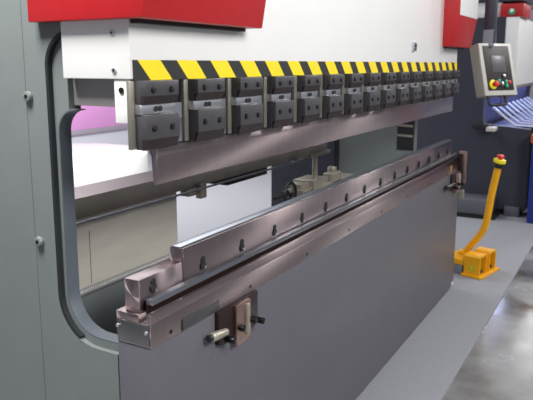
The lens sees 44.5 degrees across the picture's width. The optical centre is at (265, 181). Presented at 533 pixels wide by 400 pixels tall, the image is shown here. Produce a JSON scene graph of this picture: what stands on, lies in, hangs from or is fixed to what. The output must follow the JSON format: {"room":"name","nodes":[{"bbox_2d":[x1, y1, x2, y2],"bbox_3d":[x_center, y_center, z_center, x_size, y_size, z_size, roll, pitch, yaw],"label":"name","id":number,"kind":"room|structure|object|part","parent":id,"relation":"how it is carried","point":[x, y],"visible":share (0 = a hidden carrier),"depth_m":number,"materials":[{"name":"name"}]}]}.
{"room":"metal workshop","nodes":[
{"label":"metal workshop","id":0,"kind":"room"},
{"bbox_2d":[175,99,225,116],"bbox_3d":[-7.099,-2.794,9.540,0.200,5.000,24.000,6,12,29],"label":"wall","id":1,"kind":"structure","parent":0,"point":[178,108],"depth_m":18.00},
{"bbox_2d":[179,112,532,399],"bbox_3d":[0.826,0.512,5.593,18.000,0.100,24.000,6,12,29],"label":"floor","id":2,"kind":"structure","parent":0,"point":[499,366],"depth_m":3.31,"materials":[{"name":"concrete"}]},
{"bbox_2d":[80,114,532,399],"bbox_3d":[-1.610,-0.092,8.631,9.913,0.006,19.000,6,12,29],"label":"carpet","id":3,"kind":"object","parent":2,"relation":"on","point":[427,363],"visible":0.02,"depth_m":4.19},
{"bbox_2d":[71,106,127,144],"bbox_3d":[-3.607,-0.805,9.065,0.190,1.244,5.000,6,12,29],"label":"display stand","id":4,"kind":"object","parent":3,"relation":"on","point":[95,124],"visible":0.32,"depth_m":10.51,"materials":[{"name":"pink plastic"}]},
{"bbox_3d":[-3.447,-0.896,9.190,0.029,0.510,4.400,6,12,29],"label":"pink panel","id":5,"kind":"part","parent":4,"relation":"part of","materials":[{"name":"pink plastic"}]},
{"bbox_2d":[72,143,147,186],"bbox_3d":[-2.448,-0.127,7.647,2.100,0.414,2.100,6,12,29],"label":"countertop","id":6,"kind":"structure","parent":3,"relation":"on","point":[92,162],"depth_m":7.20,"materials":[{"name":"white laminate"}]},
{"bbox_2d":[0,0,477,399],"bbox_3d":[-0.051,-0.329,3.065,1.350,2.444,3.125,6,12,29],"label":"press brake","id":7,"kind":"object","parent":3,"relation":"on","point":[316,310],"visible":0.98,"depth_m":1.92,"materials":[{"name":"paint"}]},
{"bbox_3d":[-0.874,-0.100,1.798,1.184,2.444,0.012,6,12,29],"label":"plate","id":8,"kind":"part","parent":7,"relation":"part of","materials":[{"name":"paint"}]},
{"bbox_3d":[-0.861,-0.104,1.820,1.184,2.444,0.039,6,12,29],"label":"frame","id":9,"kind":"part","parent":7,"relation":"part of","materials":[{"name":"paint"}]},
{"bbox_3d":[-0.461,0.543,2.132,0.007,0.472,0.686,6,12,29],"label":"panel","id":10,"kind":"part","parent":7,"relation":"part of","materials":[{"name":"paint"}]},
{"bbox_3d":[-0.479,0.191,2.055,0.006,0.212,0.646,6,12,29],"label":"panel","id":11,"kind":"part","parent":7,"relation":"part of","materials":[{"name":"beige metal"}]},
{"bbox_3d":[-0.315,0.359,1.550,0.096,0.054,0.002,6,12,29],"label":"plate","id":12,"kind":"part","parent":7,"relation":"part of","materials":[{"name":"metal"}]},
{"bbox_2d":[124,260,182,312],"bbox_3d":[-0.275,0.257,1.624,0.050,0.080,0.171,6,12,29],"label":"die","id":13,"kind":"object","parent":7,"relation":"on","point":[140,286],"visible":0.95,"depth_m":1.58,"materials":[{"name":"metal"}]},
{"bbox_3d":[-0.213,0.012,2.355,0.055,0.014,1.476,6,12,29],"label":"guide rod","id":14,"kind":"part","parent":7,"relation":"part of","materials":[{"name":"metal"}]},
{"bbox_3d":[-0.130,0.411,1.750,0.026,0.033,0.087,6,12,29],"label":"locking knob","id":15,"kind":"part","parent":7,"relation":"part of","materials":[{"name":"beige metal"}]},
{"bbox_3d":[-0.067,0.398,1.857,0.012,0.120,0.075,6,12,29],"label":"slide plate","id":16,"kind":"part","parent":7,"relation":"part of","materials":[{"name":"metal"}]},
{"bbox_3d":[0.075,0.066,3.049,0.016,0.022,0.160,6,12,29],"label":"crank handle","id":17,"kind":"part","parent":7,"relation":"part of","materials":[{"name":"black plastic"}]},
{"bbox_2d":[149,97,452,185],"bbox_3d":[0.432,-0.258,2.766,0.025,0.094,2.843,6,12,29],"label":"punch","id":18,"kind":"object","parent":7,"relation":"attached to","point":[186,159],"visible":0.8,"depth_m":2.01,"materials":[{"name":"metal"}]},
{"bbox_2d":[169,139,451,281],"bbox_3d":[0.457,0.007,2.896,0.050,0.118,2.799,6,12,29],"label":"die","id":19,"kind":"object","parent":7,"relation":"on","point":[198,254],"visible":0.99,"depth_m":2.18,"materials":[{"name":"metal"}]},
{"bbox_3d":[0.251,-0.071,3.337,0.026,0.151,0.079,1,10,7],"label":"lift post","id":20,"kind":"part","parent":7,"relation":"part of","materials":[{"name":"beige metal"}]},
{"bbox_3d":[0.606,-0.567,4.377,1.184,2.444,0.055,6,12,29],"label":"frame","id":21,"kind":"part","parent":7,"relation":"part of","materials":[{"name":"paint"}]},
{"bbox_2d":[397,121,414,150],"bbox_3d":[0.900,-0.399,4.198,0.110,0.390,0.014,6,12,29],"label":"vent grille","id":22,"kind":"object","parent":7,"relation":"attached to","point":[405,131],"depth_m":4.21,"materials":[{"name":"black plastic"}]},
{"bbox_3d":[1.100,0.023,3.894,0.026,0.034,0.192,6,12,29],"label":"locking knob","id":23,"kind":"part","parent":7,"relation":"part of","materials":[{"name":"black plastic"}]},
{"bbox_3d":[1.189,0.001,4.046,0.012,0.120,0.075,6,12,29],"label":"slide plate","id":24,"kind":"part","parent":7,"relation":"part of","materials":[{"name":"metal"}]},
{"bbox_3d":[1.256,-0.096,4.169,0.050,0.205,0.020,6,12,29],"label":"slide plate","id":25,"kind":"part","parent":7,"relation":"part of","materials":[{"name":"metal"}]},
{"bbox_3d":[1.172,-1.285,3.701,0.002,0.679,0.437,6,12,29],"label":"panel","id":26,"kind":"part","parent":7,"relation":"part of","materials":[{"name":"white paint"}]},
{"bbox_2d":[470,0,516,106],"bbox_3d":[1.333,-1.059,4.031,0.528,1.172,0.253,-2,10,-9],"label":"pendant","id":27,"kind":"object","parent":7,"relation":"attached to","point":[492,63],"visible":0.98,"depth_m":4.07,"materials":[{"name":"beige paint"}]},
{"bbox_3d":[1.415,-1.226,4.067,0.068,0.733,0.068,6,12,29],"label":"hanging post","id":28,"kind":"part","parent":27,"relation":"part of","materials":[{"name":"grey metal"}]},
{"bbox_3d":[1.452,-0.509,4.095,0.168,0.067,0.033,-5,12,-28],"label":"carrying handle","id":29,"kind":"part","parent":27,"relation":"part of","materials":[{"name":"black plastic"}]},
{"bbox_3d":[1.455,-0.713,4.084,0.224,0.274,0.075,-5,12,-28],"label":"keypad panel","id":30,"kind":"part","parent":27,"relation":"part of","materials":[{"name":"black plastic"}]},
{"bbox_2d":[417,0,532,219],"bbox_3d":[2.420,-1.005,7.671,1.700,2.134,3.400,6,12,29],"label":"machine","id":31,"kind":"object","parent":3,"relation":"on","point":[471,128],"visible":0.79,"depth_m":6.31,"materials":[{"name":"blue paint"}]},
{"bbox_3d":[3.231,-1.160,9.104,1.700,1.820,0.100,6,12,29],"label":"frame","id":32,"kind":"part","parent":31,"relation":"part of","materials":[{"name":"blue paint"}]},
{"bbox_2d":[494,110,532,128],"bbox_3d":[3.055,-0.715,7.307,0.590,0.011,2.490,6,12,29],"label":"tray","id":33,"kind":"object","parent":31,"relation":"on","point":[505,122],"visible":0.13,"depth_m":6.82,"materials":[{"name":"blue metal"}]},
{"bbox_2d":[492,107,532,126],"bbox_3d":[2.383,-0.632,6.307,0.379,0.181,0.030,6,12,29],"label":"strip","id":34,"kind":"object","parent":33,"relation":"on","point":[494,108],"visible":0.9,"depth_m":6.32,"materials":[{"name":"metal"}]},
{"bbox_2d":[498,106,532,124],"bbox_3d":[2.521,-0.676,6.547,0.379,0.181,0.030,6,12,29],"label":"strip","id":35,"kind":"object","parent":33,"relation":"on","point":[500,107],"visible":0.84,"depth_m":6.57,"materials":[{"name":"metal"}]},
{"bbox_2d":[504,105,532,121],"bbox_3d":[2.658,-0.719,6.787,0.379,0.181,0.030,6,12,29],"label":"strip","id":36,"kind":"object","parent":33,"relation":"on","point":[506,106],"visible":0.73,"depth_m":6.80,"materials":[{"name":"metal"}]},
{"bbox_2d":[507,102,532,119],"bbox_3d":[2.796,-0.763,7.027,0.379,0.181,0.030,6,12,29],"label":"strip","id":37,"kind":"object","parent":33,"relation":"on","point":[508,103],"visible":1,"depth_m":7.05,"materials":[{"name":"metal"}]},
{"bbox_2d":[512,101,532,117],"bbox_3d":[2.934,-0.806,7.267,0.379,0.181,0.030,6,12,29],"label":"strip","id":38,"kind":"object","parent":33,"relation":"on","point":[513,102],"visible":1,"depth_m":7.29,"materials":[{"name":"metal"}]},
{"bbox_2d":[516,100,532,114],"bbox_3d":[3.071,-0.850,7.507,0.379,0.181,0.030,6,12,29],"label":"strip","id":39,"kind":"object","parent":33,"relation":"on","point":[517,101],"visible":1,"depth_m":7.54,"materials":[{"name":"metal"}]},
{"bbox_2d":[520,99,532,110],"bbox_3d":[3.209,-0.893,7.747,0.379,0.181,0.030,6,12,29],"label":"strip","id":40,"kind":"object","parent":33,"relation":"on","point":[521,100],"visible":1,"depth_m":7.78,"materials":[{"name":"metal"}]},
{"bbox_3d":[3.051,-1.134,7.461,0.100,0.024,2.900,6,12,29],"label":"tool rail","id":41,"kind":"part","parent":31,"relation":"part of","materials":[{"name":"metal"}]},
{"bbox_2d":[454,154,505,279],"bbox_3d":[1.476,0.217,4.537,0.336,0.846,0.310,9,14,42],"label":"foot pedal","id":42,"kind":"object","parent":3,"relation":"on","point":[479,263],"visible":0.95,"depth_m":4.50,"materials":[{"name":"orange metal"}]},
{"bbox_2d":[463,251,486,276],"bbox_3d":[1.448,0.563,4.509,0.115,0.139,0.110,9,14,42],"label":"hood","id":43,"kind":"object","parent":42,"relation":"attached to","point":[474,263],"depth_m":4.48,"materials":[{"name":"orange plastic"}]},
{"bbox_3d":[1.487,0.209,4.532,0.265,0.664,0.080,9,14,42],"label":"post","id":44,"kind":"part","parent":42,"relation":"part of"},
{"bbox_3d":[1.507,0.629,4.583,0.150,0.018,0.310,9,14,42],"label":"plate","id":45,"kind":"part","parent":42,"relation":"part of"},
{"bbox_2d":[474,246,495,271],"bbox_3d":[1.549,0.543,4.617,0.115,0.139,0.110,9,14,42],"label":"hood","id":46,"kind":"object","parent":42,"relation":"attached to","point":[491,253],"depth_m":4.60,"materials":[{"name":"orange plastic"}]},
{"bbox_2d":[526,134,532,223],"bbox_3d":[2.716,-0.055,6.098,0.415,0.824,0.620,6,12,29],"label":"storage bin","id":47,"kind":"object","parent":3,"relation":"on","point":[529,219],"visible":1,"depth_m":5.95,"materials":[{"name":"blue paint"}]},
{"bbox_2d":[259,10,532,105],"bbox_3d":[6.686,-3.882,15.556,18.200,5.000,0.200,6,12,29],"label":"wall","id":48,"kind":"structure","parent":0,"point":[531,15],"depth_m":15.88,"materials":[{"name":"grey paint"}]}
]}

